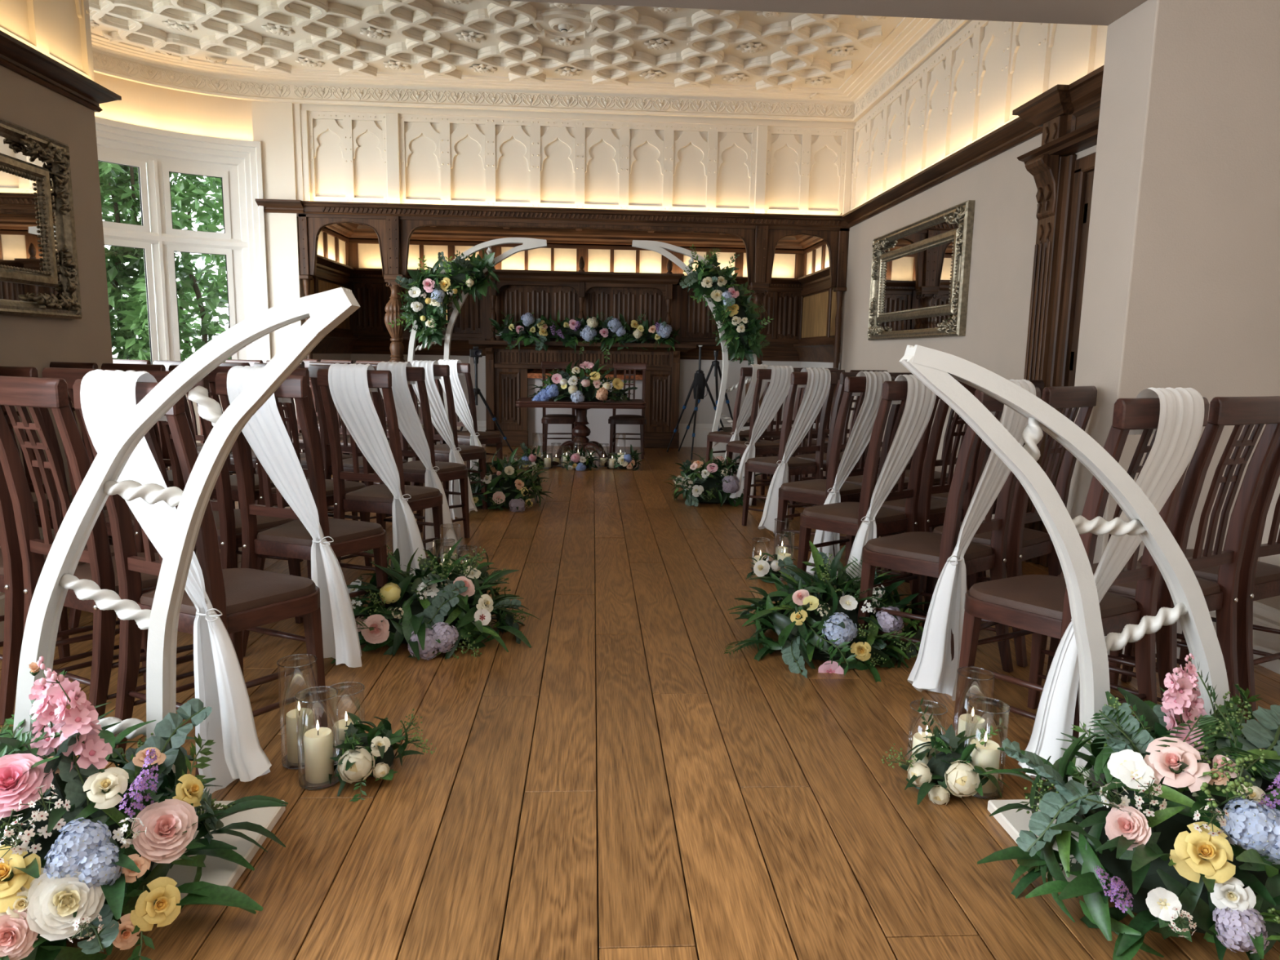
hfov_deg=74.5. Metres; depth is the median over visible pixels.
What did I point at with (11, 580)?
dining chair
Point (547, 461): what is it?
pillar candle
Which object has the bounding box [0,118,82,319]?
wall mirror
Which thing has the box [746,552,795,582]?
posy
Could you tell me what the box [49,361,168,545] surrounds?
dining chair
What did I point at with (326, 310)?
arch
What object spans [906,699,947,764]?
glass cylinder
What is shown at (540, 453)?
pillar candle
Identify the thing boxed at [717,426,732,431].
seat cushion
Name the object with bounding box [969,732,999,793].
pillar candle
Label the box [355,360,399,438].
dining chair
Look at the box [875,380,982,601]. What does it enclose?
dining chair
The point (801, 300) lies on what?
wall
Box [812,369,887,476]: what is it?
dining chair
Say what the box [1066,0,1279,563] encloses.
wall
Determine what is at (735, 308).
flower arrangement
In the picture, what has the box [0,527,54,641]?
baseboard
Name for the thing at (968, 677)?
glass cylinder
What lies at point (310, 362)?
dining chair
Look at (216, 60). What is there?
pendant
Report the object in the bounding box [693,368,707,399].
pouch
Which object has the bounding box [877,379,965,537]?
dining chair
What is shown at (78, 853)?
flower arrangement
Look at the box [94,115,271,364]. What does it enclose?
window
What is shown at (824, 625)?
flower arrangement
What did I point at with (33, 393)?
dining chair
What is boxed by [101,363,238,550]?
dining chair
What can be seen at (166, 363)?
dining chair
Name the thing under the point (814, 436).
dining chair
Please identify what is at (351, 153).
wall
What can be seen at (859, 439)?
sash
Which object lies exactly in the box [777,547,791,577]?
pillar candle
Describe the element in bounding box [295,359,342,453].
dining chair
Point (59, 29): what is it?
wall
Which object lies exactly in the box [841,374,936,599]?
sash
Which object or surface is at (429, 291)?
flower arrangement
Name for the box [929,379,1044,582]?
dining chair
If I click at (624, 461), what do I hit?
posy
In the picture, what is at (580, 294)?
fireplace
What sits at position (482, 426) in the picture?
baseboard
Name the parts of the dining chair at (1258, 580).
leg, leg, seat frame, seat, post, rail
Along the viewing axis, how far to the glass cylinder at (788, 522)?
4.60 m
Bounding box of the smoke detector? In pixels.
[558,23,569,33]
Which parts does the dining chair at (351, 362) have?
rail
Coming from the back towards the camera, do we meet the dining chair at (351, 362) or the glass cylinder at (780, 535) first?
the dining chair at (351, 362)
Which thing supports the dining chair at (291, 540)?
on the floor
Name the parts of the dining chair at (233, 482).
post, rail, rail, seat frame, seat, post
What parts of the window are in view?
sash, sash, sash, sash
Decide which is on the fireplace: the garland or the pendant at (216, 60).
the garland
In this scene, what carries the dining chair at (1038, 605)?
on the floor
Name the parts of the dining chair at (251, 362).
rail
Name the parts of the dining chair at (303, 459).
rail, rail, seat frame, seat, leg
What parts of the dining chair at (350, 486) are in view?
post, rail, rail, seat frame, post, seat, leg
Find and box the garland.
[488,309,680,361]
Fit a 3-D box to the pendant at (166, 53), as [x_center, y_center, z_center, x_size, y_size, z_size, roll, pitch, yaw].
[-4.074,-3.693,7.258,0.138,0.062,0.148,3,9,15]
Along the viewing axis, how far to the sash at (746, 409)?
7.30 m
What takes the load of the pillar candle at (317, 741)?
in the glass cylinder at (324, 697)
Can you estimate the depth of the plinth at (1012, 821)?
2.07 m
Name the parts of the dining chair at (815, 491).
leg, seat frame, seat, post, rail, rail, post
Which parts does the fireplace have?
panel mould, linenfold panel, linenfold panel, arch rail, linenfold panel, linenfold panel, linenfold panel, linenfold panel, arch rail, linenfold panel, panel mould, linenfold panel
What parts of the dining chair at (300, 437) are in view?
rail, seat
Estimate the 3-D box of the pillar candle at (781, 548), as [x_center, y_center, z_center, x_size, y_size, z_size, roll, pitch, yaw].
[0.773,0.402,4.587,0.068,0.144,0.068,1,8,-3]
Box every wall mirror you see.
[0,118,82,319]
[867,200,975,340]
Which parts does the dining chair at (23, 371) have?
rail, rail, seat frame, post, seat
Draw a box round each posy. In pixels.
[328,708,435,801]
[452,550,505,579]
[515,442,555,468]
[560,446,599,471]
[604,444,642,471]
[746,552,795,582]
[881,696,1009,804]
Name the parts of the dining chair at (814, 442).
leg, post, seat, leg, seat frame, rail, post, rail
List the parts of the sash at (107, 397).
tie cord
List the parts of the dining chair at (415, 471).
post, rail, rail, leg, post, seat, seat frame, leg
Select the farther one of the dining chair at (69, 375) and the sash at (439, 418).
the sash at (439, 418)
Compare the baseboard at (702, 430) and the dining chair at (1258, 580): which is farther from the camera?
the baseboard at (702, 430)
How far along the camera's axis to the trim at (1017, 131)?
5.93 m
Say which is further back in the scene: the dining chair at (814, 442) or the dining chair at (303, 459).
the dining chair at (814, 442)
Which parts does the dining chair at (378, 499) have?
post, rail, rail, leg, seat, seat frame, post, leg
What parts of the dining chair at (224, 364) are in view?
post, rail, seat frame, post, seat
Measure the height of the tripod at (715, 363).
1.209 m
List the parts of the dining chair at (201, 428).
post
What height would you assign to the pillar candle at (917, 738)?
0.124 m
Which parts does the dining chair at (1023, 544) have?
leg, leg, seat, seat frame, post, rail, rail, post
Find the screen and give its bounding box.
[296,200,849,457]
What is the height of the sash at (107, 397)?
1.099 m
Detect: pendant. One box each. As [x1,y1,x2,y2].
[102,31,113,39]
[158,49,177,55]
[204,56,226,64]
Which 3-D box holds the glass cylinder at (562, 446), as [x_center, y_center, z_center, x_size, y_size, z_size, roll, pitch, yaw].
[-0.745,-0.235,8.536,0.107,0.219,0.107,1,8,-3]
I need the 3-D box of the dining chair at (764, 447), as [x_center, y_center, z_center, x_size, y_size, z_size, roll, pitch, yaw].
[0.964,-0.359,6.729,0.426,1.055,0.484,-3,9,-25]
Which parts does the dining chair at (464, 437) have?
post, rail, rail, leg, post, seat frame, seat, leg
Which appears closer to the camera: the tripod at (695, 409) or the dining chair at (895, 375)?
the dining chair at (895, 375)
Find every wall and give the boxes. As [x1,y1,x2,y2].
[0,0,306,502]
[300,103,855,215]
[309,222,843,453]
[839,20,1107,473]
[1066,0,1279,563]
[1256,475,1279,609]
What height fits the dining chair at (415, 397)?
1.055 m
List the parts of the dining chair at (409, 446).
rail, post, seat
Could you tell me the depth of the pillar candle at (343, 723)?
2.35 m
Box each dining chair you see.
[0,365,112,539]
[0,375,198,719]
[0,461,119,725]
[41,367,213,628]
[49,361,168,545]
[72,378,327,775]
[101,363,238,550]
[112,359,213,499]
[125,369,302,623]
[153,360,256,500]
[168,364,303,568]
[198,413,232,475]
[208,361,301,505]
[214,372,387,657]
[225,359,307,479]
[253,362,358,520]
[256,368,372,570]
[265,360,349,477]
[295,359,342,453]
[308,361,389,482]
[308,364,410,519]
[316,368,444,563]
[320,359,389,456]
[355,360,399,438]
[355,362,436,484]
[372,365,470,551]
[396,361,462,457]
[408,364,487,512]
[435,363,502,482]
[541,361,577,455]
[608,362,646,458]
[706,367,769,483]
[726,368,799,506]
[740,367,802,476]
[742,372,836,537]
[768,369,844,502]
[775,376,895,578]
[777,368,838,477]
[789,372,870,519]
[797,381,941,613]
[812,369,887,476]
[840,372,912,474]
[840,404,931,570]
[857,386,1040,672]
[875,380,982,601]
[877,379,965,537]
[922,386,1097,667]
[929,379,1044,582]
[952,396,1209,740]
[1046,395,1279,725]
[1120,435,1279,723]
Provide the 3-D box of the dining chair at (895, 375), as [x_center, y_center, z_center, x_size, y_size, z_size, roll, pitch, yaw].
[1.714,-0.251,6.090,0.426,1.055,0.484,-5,10,-33]
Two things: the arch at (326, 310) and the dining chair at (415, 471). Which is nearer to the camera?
the arch at (326, 310)
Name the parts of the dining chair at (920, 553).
leg, leg, seat frame, seat, post, rail, rail, post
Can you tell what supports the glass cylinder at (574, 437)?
on the floor
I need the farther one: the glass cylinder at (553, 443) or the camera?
the camera
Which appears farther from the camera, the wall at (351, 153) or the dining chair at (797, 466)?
the wall at (351, 153)
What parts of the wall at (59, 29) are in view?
panel, rail, panel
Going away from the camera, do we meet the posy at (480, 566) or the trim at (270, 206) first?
the posy at (480, 566)
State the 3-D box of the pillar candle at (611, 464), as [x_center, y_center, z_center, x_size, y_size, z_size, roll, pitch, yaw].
[-0.280,-0.188,8.514,0.072,0.124,0.072,1,8,-3]
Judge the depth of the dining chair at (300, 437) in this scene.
6.41 m
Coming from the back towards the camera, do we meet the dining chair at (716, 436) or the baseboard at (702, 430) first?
the baseboard at (702, 430)
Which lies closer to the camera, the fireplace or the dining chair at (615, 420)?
the dining chair at (615, 420)
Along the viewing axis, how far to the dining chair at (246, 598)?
2.31 m
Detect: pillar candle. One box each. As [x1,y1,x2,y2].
[285,709,314,763]
[303,720,333,783]
[333,712,359,756]
[439,560,451,586]
[533,452,541,457]
[543,454,551,467]
[552,454,559,465]
[563,453,569,466]
[600,453,607,465]
[608,456,615,467]
[753,551,766,566]
[777,541,788,553]
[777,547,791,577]
[911,725,939,767]
[957,713,986,742]
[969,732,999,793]
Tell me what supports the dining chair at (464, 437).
on the floor
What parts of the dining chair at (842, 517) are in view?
leg, leg, seat frame, seat, post, rail, rail, post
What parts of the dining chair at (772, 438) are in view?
post, seat frame, rail, post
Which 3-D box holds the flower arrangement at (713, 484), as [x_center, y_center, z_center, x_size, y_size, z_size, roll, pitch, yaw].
[0.585,-0.009,6.681,0.813,0.459,0.692,1,8,-3]
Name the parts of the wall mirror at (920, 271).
glass, frame, border glass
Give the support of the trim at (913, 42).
attached to the wall at (351, 153)
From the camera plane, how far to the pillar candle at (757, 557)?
4.52 m
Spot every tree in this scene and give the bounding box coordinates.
[97,160,151,361]
[98,164,231,361]
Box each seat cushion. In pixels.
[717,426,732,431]
[741,436,760,442]
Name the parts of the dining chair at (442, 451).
post, rail, rail, leg, post, seat frame, seat, leg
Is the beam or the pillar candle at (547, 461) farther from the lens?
the pillar candle at (547, 461)
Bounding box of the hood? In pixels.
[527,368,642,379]
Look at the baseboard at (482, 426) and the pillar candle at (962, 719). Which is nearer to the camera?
the pillar candle at (962, 719)
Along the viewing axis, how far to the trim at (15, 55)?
4.26 m
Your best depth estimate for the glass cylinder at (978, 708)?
2.27 m
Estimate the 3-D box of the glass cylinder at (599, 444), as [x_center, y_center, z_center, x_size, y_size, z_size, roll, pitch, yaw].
[-0.374,-0.256,8.673,0.107,0.234,0.107,1,8,-3]
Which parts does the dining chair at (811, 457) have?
leg, seat, post, seat frame, rail, rail, post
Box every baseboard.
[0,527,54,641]
[386,420,486,444]
[678,423,792,447]
[1104,600,1279,674]
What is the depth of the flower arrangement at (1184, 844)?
1.67 m
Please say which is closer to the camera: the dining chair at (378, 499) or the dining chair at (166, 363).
the dining chair at (378, 499)
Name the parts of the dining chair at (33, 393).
post, rail, rail, post, seat frame, seat, leg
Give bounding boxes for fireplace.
[468,256,696,448]
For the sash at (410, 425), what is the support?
attached to the dining chair at (415, 471)
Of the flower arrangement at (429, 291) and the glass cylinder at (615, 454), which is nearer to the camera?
the flower arrangement at (429, 291)
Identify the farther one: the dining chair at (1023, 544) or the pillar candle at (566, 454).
the pillar candle at (566, 454)
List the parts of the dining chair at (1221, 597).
leg, leg, seat, seat frame, post, rail, rail, post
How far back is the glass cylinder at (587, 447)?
8.64 m
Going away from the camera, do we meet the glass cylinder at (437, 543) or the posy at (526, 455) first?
the glass cylinder at (437, 543)
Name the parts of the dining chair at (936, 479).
seat, post, seat frame, rail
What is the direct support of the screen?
on the floor
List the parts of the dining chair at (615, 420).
leg, post, seat, seat frame, rail, leg, post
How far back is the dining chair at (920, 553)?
3.06 m
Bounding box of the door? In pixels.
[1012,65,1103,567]
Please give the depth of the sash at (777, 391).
6.45 m
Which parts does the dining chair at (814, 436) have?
seat frame, post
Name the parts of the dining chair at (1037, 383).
seat, post, seat frame, rail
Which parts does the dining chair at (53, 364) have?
rail, post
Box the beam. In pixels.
[496,0,1147,25]
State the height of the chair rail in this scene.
0.210 m
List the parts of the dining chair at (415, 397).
post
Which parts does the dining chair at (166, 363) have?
rail, rail, seat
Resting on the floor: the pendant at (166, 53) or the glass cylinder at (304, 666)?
the glass cylinder at (304, 666)
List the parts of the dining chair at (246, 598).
post, rail, rail, post, seat, seat frame, leg, leg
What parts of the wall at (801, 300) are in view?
veneer panel, plaster panel, plaster panel, rail, veneer panel, rail, rail, plaster panel, linenfold panel, plaster panel, rail, linenfold panel, plaster panel, rail, linenfold panel, plaster panel, plaster panel, linenfold panel, plaster panel, plaster panel, plaster panel, rail, plaster panel, plaster panel, plaster panel, plaster panel, linenfold panel, plaster panel, rail, rail, plaster panel, linenfold panel, plaster panel, linenfold panel, plaster panel, veneer panel, rail, rail, plaster panel, rail, plaster panel, veneer panel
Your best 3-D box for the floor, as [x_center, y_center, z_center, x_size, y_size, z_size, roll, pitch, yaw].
[-1.369,0.557,4.133,7.750,0.080,13.350,1,8,-3]
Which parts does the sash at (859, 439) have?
tie cord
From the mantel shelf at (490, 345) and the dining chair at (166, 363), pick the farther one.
the mantel shelf at (490, 345)
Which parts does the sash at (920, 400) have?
tie cord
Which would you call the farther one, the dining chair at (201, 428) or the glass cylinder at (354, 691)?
the dining chair at (201, 428)
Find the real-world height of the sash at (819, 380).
1.080 m
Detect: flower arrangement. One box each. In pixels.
[0,656,288,959]
[329,537,541,663]
[386,248,499,350]
[467,447,553,511]
[662,448,764,506]
[679,244,773,364]
[724,541,930,682]
[977,653,1279,959]
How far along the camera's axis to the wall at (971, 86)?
5.67 m
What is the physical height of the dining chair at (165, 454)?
1.055 m
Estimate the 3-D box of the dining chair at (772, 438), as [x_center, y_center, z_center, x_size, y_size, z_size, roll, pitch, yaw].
[1.234,-0.519,7.841,0.426,1.055,0.484,-5,11,-37]
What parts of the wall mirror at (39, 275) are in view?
glass, frame, border glass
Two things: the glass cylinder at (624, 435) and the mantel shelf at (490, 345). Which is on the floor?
the glass cylinder at (624, 435)
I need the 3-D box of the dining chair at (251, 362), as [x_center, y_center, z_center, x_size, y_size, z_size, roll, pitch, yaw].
[-2.960,-0.429,6.737,0.426,1.055,0.484,5,9,25]
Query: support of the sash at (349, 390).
attached to the dining chair at (378, 499)
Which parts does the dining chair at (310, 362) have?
rail, rail, seat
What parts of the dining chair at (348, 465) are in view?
rail, post, rail, seat frame, post, seat, leg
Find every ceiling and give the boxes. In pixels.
[88,0,904,98]
[356,223,795,236]
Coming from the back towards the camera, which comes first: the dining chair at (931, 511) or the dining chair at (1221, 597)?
the dining chair at (931, 511)
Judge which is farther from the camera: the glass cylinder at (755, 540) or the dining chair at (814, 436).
the dining chair at (814, 436)
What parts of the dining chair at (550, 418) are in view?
post, leg, rail, seat frame, seat, post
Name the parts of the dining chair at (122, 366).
rail, rail, post, seat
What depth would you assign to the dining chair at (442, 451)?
5.88 m
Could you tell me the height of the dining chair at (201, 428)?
1.055 m
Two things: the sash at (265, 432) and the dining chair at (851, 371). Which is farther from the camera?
the dining chair at (851, 371)
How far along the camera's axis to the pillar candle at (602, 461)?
8.65 m
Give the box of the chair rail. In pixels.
[679,342,840,362]
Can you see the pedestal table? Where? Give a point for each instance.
(580, 429)
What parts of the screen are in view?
post, post, cornice, gadroon moulding, post, post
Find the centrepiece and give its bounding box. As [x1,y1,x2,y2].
[527,359,637,403]
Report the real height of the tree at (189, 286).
4.542 m
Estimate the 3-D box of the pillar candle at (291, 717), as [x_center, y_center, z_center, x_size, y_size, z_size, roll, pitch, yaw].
[-0.945,0.693,2.341,0.072,0.167,0.072,1,8,-3]
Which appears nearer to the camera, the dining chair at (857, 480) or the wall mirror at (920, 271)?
the dining chair at (857, 480)
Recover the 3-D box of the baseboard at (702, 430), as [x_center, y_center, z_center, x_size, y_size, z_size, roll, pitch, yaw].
[1.240,-0.561,10.708,1.510,0.297,0.022,1,8,-3]
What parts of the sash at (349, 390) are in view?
tie cord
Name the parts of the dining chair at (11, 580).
seat frame, post, seat, leg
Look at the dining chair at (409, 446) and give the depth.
5.99 m
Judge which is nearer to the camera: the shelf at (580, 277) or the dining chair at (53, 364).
the dining chair at (53, 364)
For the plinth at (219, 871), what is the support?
on the floor
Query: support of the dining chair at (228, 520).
on the floor
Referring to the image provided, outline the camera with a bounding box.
[469,346,482,360]
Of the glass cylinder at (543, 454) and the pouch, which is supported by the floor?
the glass cylinder at (543, 454)
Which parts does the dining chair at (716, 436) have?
leg, seat, seat frame, post, rail, rail, post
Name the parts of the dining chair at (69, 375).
post, rail, seat frame, post, seat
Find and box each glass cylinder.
[276,653,319,768]
[294,685,339,790]
[327,681,365,765]
[432,537,455,568]
[439,523,460,563]
[455,545,477,569]
[507,452,517,462]
[532,432,542,458]
[542,453,552,468]
[551,442,561,466]
[561,445,571,467]
[573,436,583,455]
[586,446,595,467]
[598,443,608,466]
[607,453,617,469]
[615,433,626,464]
[751,537,769,572]
[773,518,791,559]
[775,531,795,580]
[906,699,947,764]
[953,666,995,739]
[963,696,1010,799]
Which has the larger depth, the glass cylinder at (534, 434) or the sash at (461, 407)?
the glass cylinder at (534, 434)
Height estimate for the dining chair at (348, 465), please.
1.055 m
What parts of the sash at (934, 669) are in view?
tie cord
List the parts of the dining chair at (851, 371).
seat, rail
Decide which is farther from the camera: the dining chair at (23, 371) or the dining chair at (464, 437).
the dining chair at (464, 437)
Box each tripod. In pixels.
[460,357,515,456]
[666,346,724,460]
[678,350,733,451]
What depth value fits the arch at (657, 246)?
8.14 m
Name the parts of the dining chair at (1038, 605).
leg, leg, seat frame, seat, post, rail, rail, post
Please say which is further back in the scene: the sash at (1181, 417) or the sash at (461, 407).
the sash at (461, 407)
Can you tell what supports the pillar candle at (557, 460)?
in the glass cylinder at (553, 443)
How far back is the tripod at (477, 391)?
9.19 m
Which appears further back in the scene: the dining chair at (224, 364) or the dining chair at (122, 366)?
the dining chair at (224, 364)
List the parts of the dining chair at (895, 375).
rail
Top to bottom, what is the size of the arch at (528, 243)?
2.183 m
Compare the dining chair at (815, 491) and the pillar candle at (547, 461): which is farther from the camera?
the pillar candle at (547, 461)
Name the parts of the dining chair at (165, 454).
rail, post, seat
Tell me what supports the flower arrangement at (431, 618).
on the floor
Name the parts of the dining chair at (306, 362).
post, rail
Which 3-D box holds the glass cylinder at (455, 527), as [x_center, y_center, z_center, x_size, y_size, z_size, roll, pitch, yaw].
[-0.955,0.366,4.240,0.103,0.281,0.103,1,8,-3]
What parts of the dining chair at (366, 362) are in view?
rail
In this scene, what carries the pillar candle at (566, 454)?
in the glass cylinder at (562, 446)
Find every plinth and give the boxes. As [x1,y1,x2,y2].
[151,800,285,902]
[986,799,1084,882]
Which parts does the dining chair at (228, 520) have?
post, rail, rail, post, seat frame, leg, seat, leg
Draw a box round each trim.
[0,30,121,111]
[90,17,971,122]
[255,198,303,213]
[841,116,1042,227]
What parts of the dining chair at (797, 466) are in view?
leg, seat frame, seat, post, rail, rail, post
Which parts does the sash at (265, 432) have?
tie cord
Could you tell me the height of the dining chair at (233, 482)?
1.055 m
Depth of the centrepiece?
8.57 m
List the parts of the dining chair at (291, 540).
post, rail, rail, leg, post, seat, seat frame, leg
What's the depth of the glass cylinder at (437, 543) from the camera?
3.98 m
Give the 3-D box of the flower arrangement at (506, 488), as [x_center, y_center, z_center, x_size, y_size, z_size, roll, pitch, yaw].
[-1.053,0.027,6.370,0.794,0.521,0.726,-2,9,-22]
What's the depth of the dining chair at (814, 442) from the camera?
6.77 m
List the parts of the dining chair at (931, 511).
seat, seat frame, post, rail, rail, post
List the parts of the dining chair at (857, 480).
seat, post, seat frame, rail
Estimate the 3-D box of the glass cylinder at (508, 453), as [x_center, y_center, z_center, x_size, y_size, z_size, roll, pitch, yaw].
[-1.329,-0.227,8.784,0.103,0.110,0.103,1,8,-3]
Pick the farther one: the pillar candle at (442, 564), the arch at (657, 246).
the arch at (657, 246)
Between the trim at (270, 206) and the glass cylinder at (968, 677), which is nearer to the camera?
the glass cylinder at (968, 677)
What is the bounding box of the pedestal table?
[515,397,646,466]
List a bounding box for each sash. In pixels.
[80,368,271,796]
[226,365,362,667]
[328,363,427,576]
[376,361,457,550]
[409,360,477,519]
[438,359,486,481]
[724,364,768,475]
[728,365,793,506]
[758,367,831,533]
[805,370,891,578]
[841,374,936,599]
[907,379,1035,701]
[1017,386,1204,782]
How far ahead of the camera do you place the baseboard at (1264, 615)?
3.23 m
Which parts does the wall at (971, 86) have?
panel, panel, panel, panel, rail, rail, panel, panel, panel, panel, panel, panel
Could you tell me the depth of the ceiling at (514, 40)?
6.80 m
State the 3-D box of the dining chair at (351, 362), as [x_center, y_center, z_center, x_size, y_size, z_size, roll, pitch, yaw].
[-2.590,-0.566,7.707,0.426,1.055,0.484,5,10,28]
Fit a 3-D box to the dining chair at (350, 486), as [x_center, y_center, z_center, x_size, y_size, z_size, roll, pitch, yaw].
[-1.652,-0.033,4.219,0.426,1.055,0.484,4,9,19]
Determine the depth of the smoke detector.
6.48 m
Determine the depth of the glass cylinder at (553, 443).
8.68 m
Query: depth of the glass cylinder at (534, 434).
8.59 m
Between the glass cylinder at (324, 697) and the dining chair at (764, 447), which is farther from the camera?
the dining chair at (764, 447)
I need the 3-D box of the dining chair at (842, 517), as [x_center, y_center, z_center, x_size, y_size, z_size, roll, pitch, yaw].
[1.011,0.078,3.785,0.426,1.055,0.484,-5,11,-37]
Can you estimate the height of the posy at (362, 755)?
0.209 m
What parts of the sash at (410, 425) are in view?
tie cord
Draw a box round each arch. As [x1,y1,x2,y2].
[13,287,359,773]
[407,237,546,462]
[631,240,759,457]
[898,344,1230,795]
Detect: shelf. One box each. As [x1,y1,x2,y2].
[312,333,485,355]
[468,340,696,351]
[484,269,684,284]
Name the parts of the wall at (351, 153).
post, panel, rail, rail, panel, post, panel, panel, panel, panel, rail, rail, panel, panel, panel, panel, post, panel, rail, rail, panel, post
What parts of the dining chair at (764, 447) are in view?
leg, seat frame, seat, post, leg, rail, rail, post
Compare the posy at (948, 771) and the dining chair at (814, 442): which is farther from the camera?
the dining chair at (814, 442)
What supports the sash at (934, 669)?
attached to the dining chair at (920, 553)
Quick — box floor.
[0,444,1279,959]
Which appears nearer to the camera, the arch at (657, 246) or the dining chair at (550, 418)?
the arch at (657, 246)
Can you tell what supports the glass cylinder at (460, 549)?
on the floor
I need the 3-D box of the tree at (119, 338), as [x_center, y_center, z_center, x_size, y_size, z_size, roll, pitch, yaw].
[-5.862,-2.151,7.813,1.863,4.613,3.029,5,9,27]
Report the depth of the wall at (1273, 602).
3.22 m

